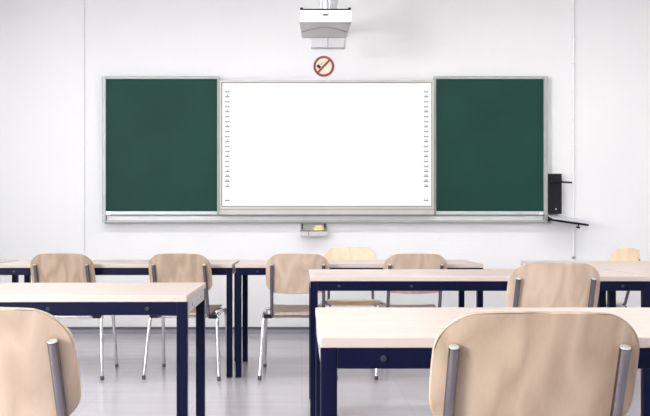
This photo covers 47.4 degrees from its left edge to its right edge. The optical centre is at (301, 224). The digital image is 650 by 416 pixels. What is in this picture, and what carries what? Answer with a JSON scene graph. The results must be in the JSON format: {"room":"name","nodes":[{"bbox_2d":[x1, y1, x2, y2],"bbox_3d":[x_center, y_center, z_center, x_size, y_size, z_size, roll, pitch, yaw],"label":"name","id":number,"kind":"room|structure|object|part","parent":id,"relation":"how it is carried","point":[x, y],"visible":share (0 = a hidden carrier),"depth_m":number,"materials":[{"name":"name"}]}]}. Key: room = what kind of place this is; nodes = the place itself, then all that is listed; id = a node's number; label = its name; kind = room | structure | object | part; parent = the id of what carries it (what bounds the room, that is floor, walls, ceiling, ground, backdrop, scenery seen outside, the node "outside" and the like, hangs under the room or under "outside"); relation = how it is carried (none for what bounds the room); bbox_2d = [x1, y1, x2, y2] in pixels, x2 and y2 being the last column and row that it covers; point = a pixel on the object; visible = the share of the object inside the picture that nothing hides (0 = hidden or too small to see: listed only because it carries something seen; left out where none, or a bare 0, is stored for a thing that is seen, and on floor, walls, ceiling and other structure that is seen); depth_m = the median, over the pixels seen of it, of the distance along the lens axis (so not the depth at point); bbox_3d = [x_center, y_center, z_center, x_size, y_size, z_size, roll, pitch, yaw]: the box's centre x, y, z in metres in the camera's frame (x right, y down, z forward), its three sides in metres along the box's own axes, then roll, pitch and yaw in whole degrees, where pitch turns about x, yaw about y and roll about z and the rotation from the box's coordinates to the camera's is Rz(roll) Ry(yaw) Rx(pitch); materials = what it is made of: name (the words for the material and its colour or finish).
{"room":"classroom","nodes":[
{"label":"classroom","id":0,"kind":"room"},
{"bbox_2d":[0,0,649,326],"bbox_3d":[0.075,-0.594,6.960,8.550,3.200,0.200,0,0,0],"label":"wall","id":1,"kind":"structure","parent":0,"point":[44,130],"depth_m":6.86,"materials":[{"name":"white paint"}]},
{"bbox_2d":[83,7,84,229],"bbox_3d":[-2.019,-0.972,6.853,0.015,2.443,0.014,0,0,0],"label":"conduit","id":2,"kind":"object","parent":1,"relation":"attached to","point":[83,7],"visible":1,"depth_m":6.85,"materials":[{"name":"white plastic"}]},
{"bbox_2d":[102,76,219,214],"bbox_3d":[-1.296,-0.727,6.810,1.074,1.274,0.098,0,0,0],"label":"chalkboard","id":3,"kind":"object","parent":1,"relation":"attached to","point":[160,134],"visible":0.98,"depth_m":6.79,"materials":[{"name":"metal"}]},
{"bbox_2d":[68,327,308,328],"bbox_3d":[0.075,0.955,6.851,8.150,0.022,0.018,0,0,0],"label":"trim","id":4,"kind":"structure","parent":1,"relation":"attached to","point":[68,327],"depth_m":6.84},
{"bbox_2d":[69,329,308,333],"bbox_3d":[0.075,0.986,6.853,8.150,0.040,0.014,0,0,0],"label":"baseboard","id":5,"kind":"structure","parent":1,"relation":"attached to","point":[73,331],"depth_m":6.84,"materials":[{"name":"grey"}]},
{"bbox_2d":[313,56,333,76],"bbox_3d":[0.202,-1.470,6.856,0.193,0.193,0.006,0,0,0],"label":"no smoking sign","id":6,"kind":"object","parent":1,"relation":"attached to","point":[323,66],"visible":1,"depth_m":6.85,"materials":[{"name":"white plastic"}]},
{"bbox_3d":[0.202,-1.470,6.858,0.190,0.190,0.004,0,0,0],"label":"sign plate","id":7,"kind":"part","parent":6,"relation":"part of","materials":[{"name":"white plastic"}]},
{"bbox_2d":[102,216,547,222],"bbox_3d":[0.209,-0.053,6.815,4.083,0.067,0.090,0,0,0],"label":"rail","id":8,"kind":"object","parent":1,"relation":"attached to","point":[105,219],"visible":1,"depth_m":6.79,"materials":[{"name":"metal"}]},
{"bbox_2d":[300,223,326,235],"bbox_3d":[0.107,0.044,6.793,0.249,0.117,0.133,0,0,0],"label":"tray","id":9,"kind":"object","parent":8,"relation":"hanging from","point":[306,228],"visible":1,"depth_m":6.84,"materials":[{"name":"grey metal"}]},
{"bbox_3d":[0.107,0.077,6.733,0.241,0.038,0.006,0,0,0],"label":"panel","id":10,"kind":"part","parent":9,"relation":"part of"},
{"bbox_2d":[313,225,323,230],"bbox_3d":[0.154,0.046,6.787,0.113,0.094,0.072,0,0,0],"label":"sponge","id":11,"kind":"object","parent":9,"relation":"in","point":[320,227],"visible":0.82,"depth_m":6.76,"materials":[{"name":"yellow"}]},
{"bbox_3d":[0.209,-0.065,6.825,4.003,0.043,0.070,0,0,0],"label":"rail","id":12,"kind":"part","parent":8,"relation":"part of","materials":[{"name":"metal"}]},
{"bbox_2d":[219,80,433,214],"bbox_3d":[0.226,-0.705,6.800,1.955,1.232,0.119,0,0,0],"label":"whiteboard","id":13,"kind":"object","parent":1,"relation":"attached to","point":[287,147],"visible":1,"depth_m":6.75,"materials":[{"name":"metal"}]},
{"bbox_2d":[311,0,343,48],"bbox_3d":[0.239,-1.726,6.195,0.307,0.244,1.330,0,0,0],"label":"mount","id":14,"kind":"object","parent":1,"relation":"attached to","point":[316,43],"visible":0.41,"depth_m":6.83,"materials":[{"name":"white metal"}]},
{"bbox_2d":[299,7,351,37],"bbox_3d":[0.175,-1.547,5.675,0.387,0.132,0.394,0,0,0],"label":"projector","id":15,"kind":"object","parent":14,"relation":"hanging from","point":[314,23],"visible":1,"depth_m":5.51,"materials":[{"name":"white plastic"}]},
{"bbox_3d":[0.239,-1.739,6.845,0.307,0.219,0.030,0,0,0],"label":"wall plate","id":16,"kind":"part","parent":14,"relation":"part of","materials":[{"name":"white metal"}]},
{"bbox_3d":[0.239,-1.762,6.179,0.084,0.070,1.299,0,0,0],"label":"arm","id":17,"kind":"part","parent":14,"relation":"part of"},
{"bbox_2d":[433,76,547,214],"bbox_3d":[1.731,-0.727,6.810,1.040,1.274,0.098,0,0,0],"label":"chalkboard","id":18,"kind":"object","parent":1,"relation":"attached to","point":[491,132],"visible":0.99,"depth_m":6.79,"materials":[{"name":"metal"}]},
{"bbox_2d":[546,174,589,227],"bbox_3d":[2.416,-0.219,6.744,0.340,0.502,0.232,0,0,0],"label":"holder","id":19,"kind":"object","parent":1,"relation":"attached to","point":[555,181],"visible":0.95,"depth_m":6.78,"materials":[{"name":"black plastic"}]},
{"bbox_2d":[571,0,575,258],"bbox_3d":[2.513,-0.941,6.847,0.032,2.504,0.026,0,0,0],"label":"conduit","id":20,"kind":"object","parent":1,"relation":"attached to","point":[573,7],"visible":1,"depth_m":6.84,"materials":[{"name":"white plastic"}]},
{"bbox_2d":[70,334,640,415],"bbox_3d":[0.075,1.081,1.980,8.550,0.150,10.160,0,0,0],"label":"floor","id":21,"kind":"structure","parent":0,"point":[282,389],"depth_m":4.64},
{"bbox_2d":[0,260,18,282],"bbox_3d":[-2.893,0.631,5.151,1.615,0.750,0.602,0,0,0],"label":"table","id":22,"kind":"object","parent":21,"relation":"on","point":[15,278],"visible":0.02,"depth_m":5.41,"materials":[{"name":"brown wood"}]},
{"bbox_3d":[-2.105,0.640,5.432,0.038,0.717,0.038,0,0,0],"label":"leg","id":23,"kind":"part","parent":22,"relation":"part of","materials":[{"name":"blue metal"}]},
{"bbox_2d":[0,307,80,415],"bbox_3d":[-0.693,0.587,1.785,0.530,0.838,0.546,0,0,-1],"label":"chair","id":24,"kind":"object","parent":21,"relation":"on","point":[40,373],"visible":1,"depth_m":1.56,"materials":[{"name":"wood"}]},
{"bbox_3d":[-0.521,0.424,1.697,0.025,0.368,0.332,0,0,-1],"label":"post","id":25,"kind":"part","parent":24,"relation":"part of","materials":[{"name":"metal"}]},
{"bbox_2d":[30,253,118,379],"bbox_3d":[-1.545,0.593,4.980,0.521,0.824,0.537,0,0,0],"label":"chair","id":26,"kind":"object","parent":21,"relation":"on","point":[54,267],"visible":0.42,"depth_m":4.76,"materials":[{"name":"brown wood"}]},
{"bbox_3d":[-1.713,0.434,4.892,0.025,0.362,0.327,0,0,0],"label":"post","id":27,"kind":"part","parent":26,"relation":"part of","materials":[{"name":"metal"}]},
{"bbox_3d":[-1.545,0.314,4.768,0.412,0.266,0.111,0,0,0],"label":"backrest","id":28,"kind":"part","parent":26,"relation":"part of","materials":[{"name":"brown wood"}]},
{"bbox_3d":[-1.377,0.434,4.892,0.025,0.362,0.327,0,0,0],"label":"post","id":29,"kind":"part","parent":26,"relation":"part of","materials":[{"name":"metal"}]},
{"bbox_3d":[-1.310,0.782,5.020,0.048,0.428,0.455,0,0,0],"label":"frame","id":30,"kind":"part","parent":26,"relation":"part of","materials":[{"name":"silver metal"}]},
{"bbox_2d":[0,282,205,415],"bbox_3d":[-1.250,0.631,2.984,1.651,0.750,0.602,0,0,-1],"label":"table","id":31,"kind":"object","parent":21,"relation":"on","point":[180,298],"visible":1,"depth_m":2.70,"materials":[{"name":"brown wood"}]},
{"bbox_3d":[-1.245,0.305,2.701,1.573,0.048,0.028,0,0,-1],"label":"rail","id":32,"kind":"part","parent":31,"relation":"part of","materials":[{"name":"blue metal"}]},
{"bbox_3d":[-0.440,0.640,2.720,0.038,0.717,0.038,0,0,-1],"label":"leg","id":33,"kind":"part","parent":31,"relation":"part of","materials":[{"name":"blue metal"}]},
{"bbox_3d":[-0.441,0.305,2.999,0.028,0.048,0.522,0,0,-1],"label":"rail","id":34,"kind":"part","parent":31,"relation":"part of","materials":[{"name":"grey metal"}]},
{"bbox_3d":[-0.449,0.640,3.279,0.038,0.717,0.038,0,0,-1],"label":"leg","id":35,"kind":"part","parent":31,"relation":"part of","materials":[{"name":"blue metal"}]},
{"bbox_2d":[0,260,239,377],"bbox_3d":[-1.246,0.631,5.151,1.578,0.750,0.602,0,0,0],"label":"table","id":36,"kind":"object","parent":21,"relation":"on","point":[22,267],"visible":0.49,"depth_m":4.85,"materials":[{"name":"brown wood"}]},
{"bbox_3d":[-2.015,0.640,5.432,0.038,0.717,0.038,0,0,0],"label":"leg","id":37,"kind":"part","parent":36,"relation":"part of","materials":[{"name":"blue metal"}]},
{"bbox_3d":[-1.246,0.305,4.868,1.500,0.048,0.028,0,0,0],"label":"rail","id":38,"kind":"part","parent":36,"relation":"part of","materials":[{"name":"blue metal"}]},
{"bbox_3d":[-0.477,0.640,4.872,0.038,0.717,0.038,0,0,0],"label":"leg","id":39,"kind":"part","parent":36,"relation":"part of","materials":[{"name":"blue metal"}]},
{"bbox_3d":[-0.477,0.640,5.432,0.038,0.717,0.038,0,0,0],"label":"leg","id":40,"kind":"part","parent":36,"relation":"part of","materials":[{"name":"blue metal"}]},
{"bbox_2d":[142,253,225,380],"bbox_3d":[-0.770,0.593,4.981,0.521,0.824,0.537,0,0,5],"label":"chair","id":41,"kind":"object","parent":21,"relation":"on","point":[170,267],"visible":0.58,"depth_m":4.77,"materials":[{"name":"wood"}]},
{"bbox_3d":[-1.001,0.782,5.041,0.048,0.428,0.455,0,0,5],"label":"frame","id":42,"kind":"part","parent":41,"relation":"part of","materials":[{"name":"silver metal"}]},
{"bbox_3d":[-0.945,0.434,4.907,0.025,0.362,0.327,0,0,5],"label":"post","id":43,"kind":"part","parent":41,"relation":"part of","materials":[{"name":"metal"}]},
{"bbox_3d":[-0.788,0.314,4.769,0.412,0.266,0.111,0,0,5],"label":"backrest","id":44,"kind":"part","parent":41,"relation":"part of","materials":[{"name":"brown wood"}]},
{"bbox_3d":[-0.764,0.573,5.045,0.390,0.037,0.394,0,0,5],"label":"seat","id":45,"kind":"part","parent":41,"relation":"part of","materials":[{"name":"brown wood"}]},
{"bbox_3d":[-0.610,0.434,4.878,0.025,0.362,0.327,0,0,5],"label":"post","id":46,"kind":"part","parent":41,"relation":"part of","materials":[{"name":"metal"}]},
{"bbox_3d":[-0.532,0.782,5.000,0.048,0.428,0.455,0,0,5],"label":"frame","id":47,"kind":"part","parent":41,"relation":"part of","materials":[{"name":"silver metal"}]},
{"bbox_2d":[258,253,337,379],"bbox_3d":[-0.028,0.593,4.980,0.521,0.824,0.537,0,0,0],"label":"chair","id":48,"kind":"object","parent":21,"relation":"on","point":[285,273],"visible":0.69,"depth_m":4.78,"materials":[{"name":"brown wood"}]},
{"bbox_3d":[-0.263,0.782,5.020,0.048,0.428,0.455,0,0,0],"label":"frame","id":49,"kind":"part","parent":48,"relation":"part of","materials":[{"name":"silver metal"}]},
{"bbox_3d":[-0.196,0.434,4.892,0.025,0.362,0.327,0,0,0],"label":"post","id":50,"kind":"part","parent":48,"relation":"part of","materials":[{"name":"metal"}]},
{"bbox_3d":[-0.028,0.314,4.768,0.412,0.266,0.111,0,0,0],"label":"backrest","id":51,"kind":"part","parent":48,"relation":"part of","materials":[{"name":"brown wood"}]},
{"bbox_3d":[-0.028,0.573,5.045,0.390,0.037,0.394,0,0,0],"label":"seat","id":52,"kind":"part","parent":48,"relation":"part of","materials":[{"name":"brown wood"}]},
{"bbox_3d":[0.140,0.434,4.892,0.025,0.362,0.327,0,0,0],"label":"post","id":53,"kind":"part","parent":48,"relation":"part of","materials":[{"name":"metal"}]},
{"bbox_2d":[320,247,385,306],"bbox_3d":[0.378,0.590,5.590,0.525,0.831,0.542,0,0,0],"label":"chair","id":54,"kind":"object","parent":21,"relation":"on","point":[338,253],"visible":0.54,"depth_m":5.81,"materials":[{"name":"brown wood"}]},
{"bbox_3d":[0.209,0.429,5.679,0.025,0.365,0.329,0,0,0],"label":"post","id":55,"kind":"part","parent":54,"relation":"part of","materials":[{"name":"metal"}]},
{"bbox_3d":[0.378,0.308,5.805,0.416,0.268,0.112,0,0,0],"label":"backrest","id":56,"kind":"part","parent":54,"relation":"part of","materials":[{"name":"brown wood"}]},
{"bbox_3d":[0.378,0.569,5.525,0.393,0.037,0.397,0,0,0],"label":"seat","id":57,"kind":"part","parent":54,"relation":"part of","materials":[{"name":"brown wood"}]},
{"bbox_2d":[235,260,482,377],"bbox_3d":[0.377,0.631,5.151,1.627,0.750,0.602,0,0,0],"label":"table","id":58,"kind":"object","parent":21,"relation":"on","point":[244,268],"visible":0.57,"depth_m":4.85,"materials":[{"name":"brown wood"}]},
{"bbox_3d":[-0.417,0.640,4.872,0.038,0.717,0.038,0,0,0],"label":"leg","id":59,"kind":"part","parent":58,"relation":"part of","materials":[{"name":"blue metal"}]},
{"bbox_3d":[-0.417,0.640,5.432,0.038,0.717,0.038,0,0,0],"label":"leg","id":60,"kind":"part","parent":58,"relation":"part of","materials":[{"name":"blue metal"}]},
{"bbox_3d":[0.377,0.305,4.868,1.549,0.048,0.028,0,0,0],"label":"rail","id":61,"kind":"part","parent":58,"relation":"part of","materials":[{"name":"blue metal"}]},
{"bbox_3d":[1.170,0.640,5.432,0.038,0.717,0.038,0,0,0],"label":"leg","id":62,"kind":"part","parent":58,"relation":"part of","materials":[{"name":"metal"}]},
{"bbox_3d":[1.170,0.640,4.872,0.038,0.717,0.038,0,0,0],"label":"leg","id":63,"kind":"part","parent":58,"relation":"part of","materials":[{"name":"metal"}]},
{"bbox_2d":[374,253,446,379],"bbox_3d":[0.730,0.593,4.980,0.521,0.824,0.537,0,0,0],"label":"chair","id":64,"kind":"object","parent":21,"relation":"on","point":[410,260],"visible":0.38,"depth_m":4.74,"materials":[{"name":"wood"}]},
{"bbox_3d":[0.562,0.434,4.892,0.025,0.362,0.327,0,0,0],"label":"post","id":65,"kind":"part","parent":64,"relation":"part of","materials":[{"name":"metal"}]},
{"bbox_3d":[0.730,0.573,5.045,0.390,0.037,0.394,0,0,0],"label":"seat","id":66,"kind":"part","parent":64,"relation":"part of","materials":[{"name":"brown wood"}]},
{"bbox_3d":[0.730,0.314,4.768,0.412,0.266,0.111,0,0,0],"label":"backrest","id":67,"kind":"part","parent":64,"relation":"part of","materials":[{"name":"brown wood"}]},
{"bbox_3d":[0.898,0.434,4.892,0.025,0.362,0.327,0,0,0],"label":"post","id":68,"kind":"part","parent":64,"relation":"part of","materials":[{"name":"metal"}]},
{"bbox_2d":[309,269,649,415],"bbox_3d":[0.892,0.631,3.984,1.705,0.750,0.592,0,0,0],"label":"table","id":69,"kind":"object","parent":21,"relation":"on","point":[319,279],"visible":0.77,"depth_m":3.69,"materials":[{"name":"brown wood"}]},
{"bbox_3d":[0.060,0.640,4.260,0.038,0.717,0.038,0,0,0],"label":"leg","id":70,"kind":"part","parent":69,"relation":"part of","materials":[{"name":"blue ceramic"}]},
{"bbox_3d":[0.060,0.640,3.710,0.038,0.717,0.038,0,0,0],"label":"leg","id":71,"kind":"part","parent":69,"relation":"part of","materials":[{"name":"metal"}]},
{"bbox_3d":[0.892,0.305,3.706,1.627,0.048,0.028,0,0,0],"label":"rail","id":72,"kind":"part","parent":69,"relation":"part of","materials":[{"name":"metal"}]},
{"bbox_3d":[1.725,0.640,4.260,0.038,0.717,0.038,0,0,0],"label":"leg","id":73,"kind":"part","parent":69,"relation":"part of","materials":[{"name":"metal"}]},
{"bbox_3d":[1.725,0.640,3.710,0.038,0.717,0.038,0,0,0],"label":"leg","id":74,"kind":"part","parent":69,"relation":"part of","materials":[{"name":"blue metal"}]},
{"bbox_2d":[315,307,649,415],"bbox_3d":[0.891,0.631,1.994,1.698,0.750,0.612,0,0,0],"label":"table","id":75,"kind":"object","parent":21,"relation":"on","point":[346,337],"visible":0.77,"depth_m":1.78,"materials":[{"name":"brown wood"}]},
{"bbox_3d":[0.058,0.305,1.995,0.028,0.048,0.532,0,0,0],"label":"rail","id":76,"kind":"part","parent":75,"relation":"part of","materials":[{"name":"metal"}]},
{"bbox_3d":[0.061,0.640,2.280,0.038,0.717,0.038,0,0,0],"label":"leg","id":77,"kind":"part","parent":75,"relation":"part of","materials":[{"name":"blue metal"}]},
{"bbox_3d":[0.061,0.640,1.710,0.038,0.717,0.038,0,0,0],"label":"leg","id":78,"kind":"part","parent":75,"relation":"part of","materials":[{"name":"blue metal"}]},
{"bbox_3d":[0.891,0.305,1.706,1.621,0.048,0.028,0,0,0],"label":"rail","id":79,"kind":"part","parent":75,"relation":"part of","materials":[{"name":"blue metal"}]},
{"bbox_2d":[429,311,639,415],"bbox_3d":[0.476,0.587,1.715,0.530,0.838,0.546,0,0,1],"label":"chair","id":80,"kind":"object","parent":21,"relation":"on","point":[489,363],"visible":1,"depth_m":1.48,"materials":[{"name":"wood"}]},
{"bbox_3d":[0.304,0.424,1.627,0.025,0.368,0.332,0,0,1],"label":"post","id":81,"kind":"part","parent":80,"relation":"part of","materials":[{"name":"metal"}]},
{"bbox_3d":[0.645,0.424,1.621,0.025,0.368,0.332,0,0,1],"label":"post","id":82,"kind":"part","parent":80,"relation":"part of","materials":[{"name":"metal"}]},
{"bbox_2d":[506,262,599,306],"bbox_3d":[1.151,0.587,3.585,0.530,0.838,0.546,0,0,1],"label":"chair","id":83,"kind":"object","parent":21,"relation":"on","point":[548,284],"visible":0.45,"depth_m":3.35,"materials":[{"name":"wood"}]},
{"bbox_3d":[0.979,0.424,3.497,0.025,0.368,0.332,0,0,1],"label":"post","id":84,"kind":"part","parent":83,"relation":"part of","materials":[{"name":"metal"}]},
{"bbox_3d":[1.320,0.424,3.491,0.025,0.368,0.332,0,0,1],"label":"post","id":85,"kind":"part","parent":83,"relation":"part of","materials":[{"name":"metal"}]},
{"bbox_2d":[521,261,649,269],"bbox_3d":[2.210,0.631,4.785,1.300,0.750,0.990,0,0,0],"label":"table","id":86,"kind":"object","parent":21,"relation":"on","point":[605,265],"visible":0.12,"depth_m":4.92,"materials":[{"name":"brown wood"}]},
{"bbox_2d":[606,248,639,306],"bbox_3d":[2.210,0.590,5.565,0.542,0.831,0.525,0,0,-5],"label":"chair","id":87,"kind":"object","parent":21,"relation":"on","point":[620,254],"visible":0.21,"depth_m":5.56,"materials":[{"name":"wood"}]},
{"bbox_3d":[2.424,0.308,5.583,0.112,0.268,0.416,0,0,-5],"label":"backrest","id":88,"kind":"part","parent":87,"relation":"part of","materials":[{"name":"brown wood"}]},
{"bbox_3d":[2.314,0.429,5.404,0.329,0.365,0.025,0,0,-5],"label":"post","id":89,"kind":"part","parent":87,"relation":"part of","materials":[{"name":"metal"}]},
{"bbox_2d":[607,269,649,306],"bbox_3d":[2.581,0.631,3.984,1.638,0.750,0.592,0,0,0],"label":"table","id":90,"kind":"object","parent":21,"relation":"on","point":[611,295],"visible":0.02,"depth_m":4.24,"materials":[{"name":"brown wood"}]},
{"bbox_3d":[1.782,0.640,4.260,0.038,0.717,0.038,0,0,0],"label":"leg","id":91,"kind":"part","parent":90,"relation":"part of","materials":[{"name":"blue metal"}]}
]}

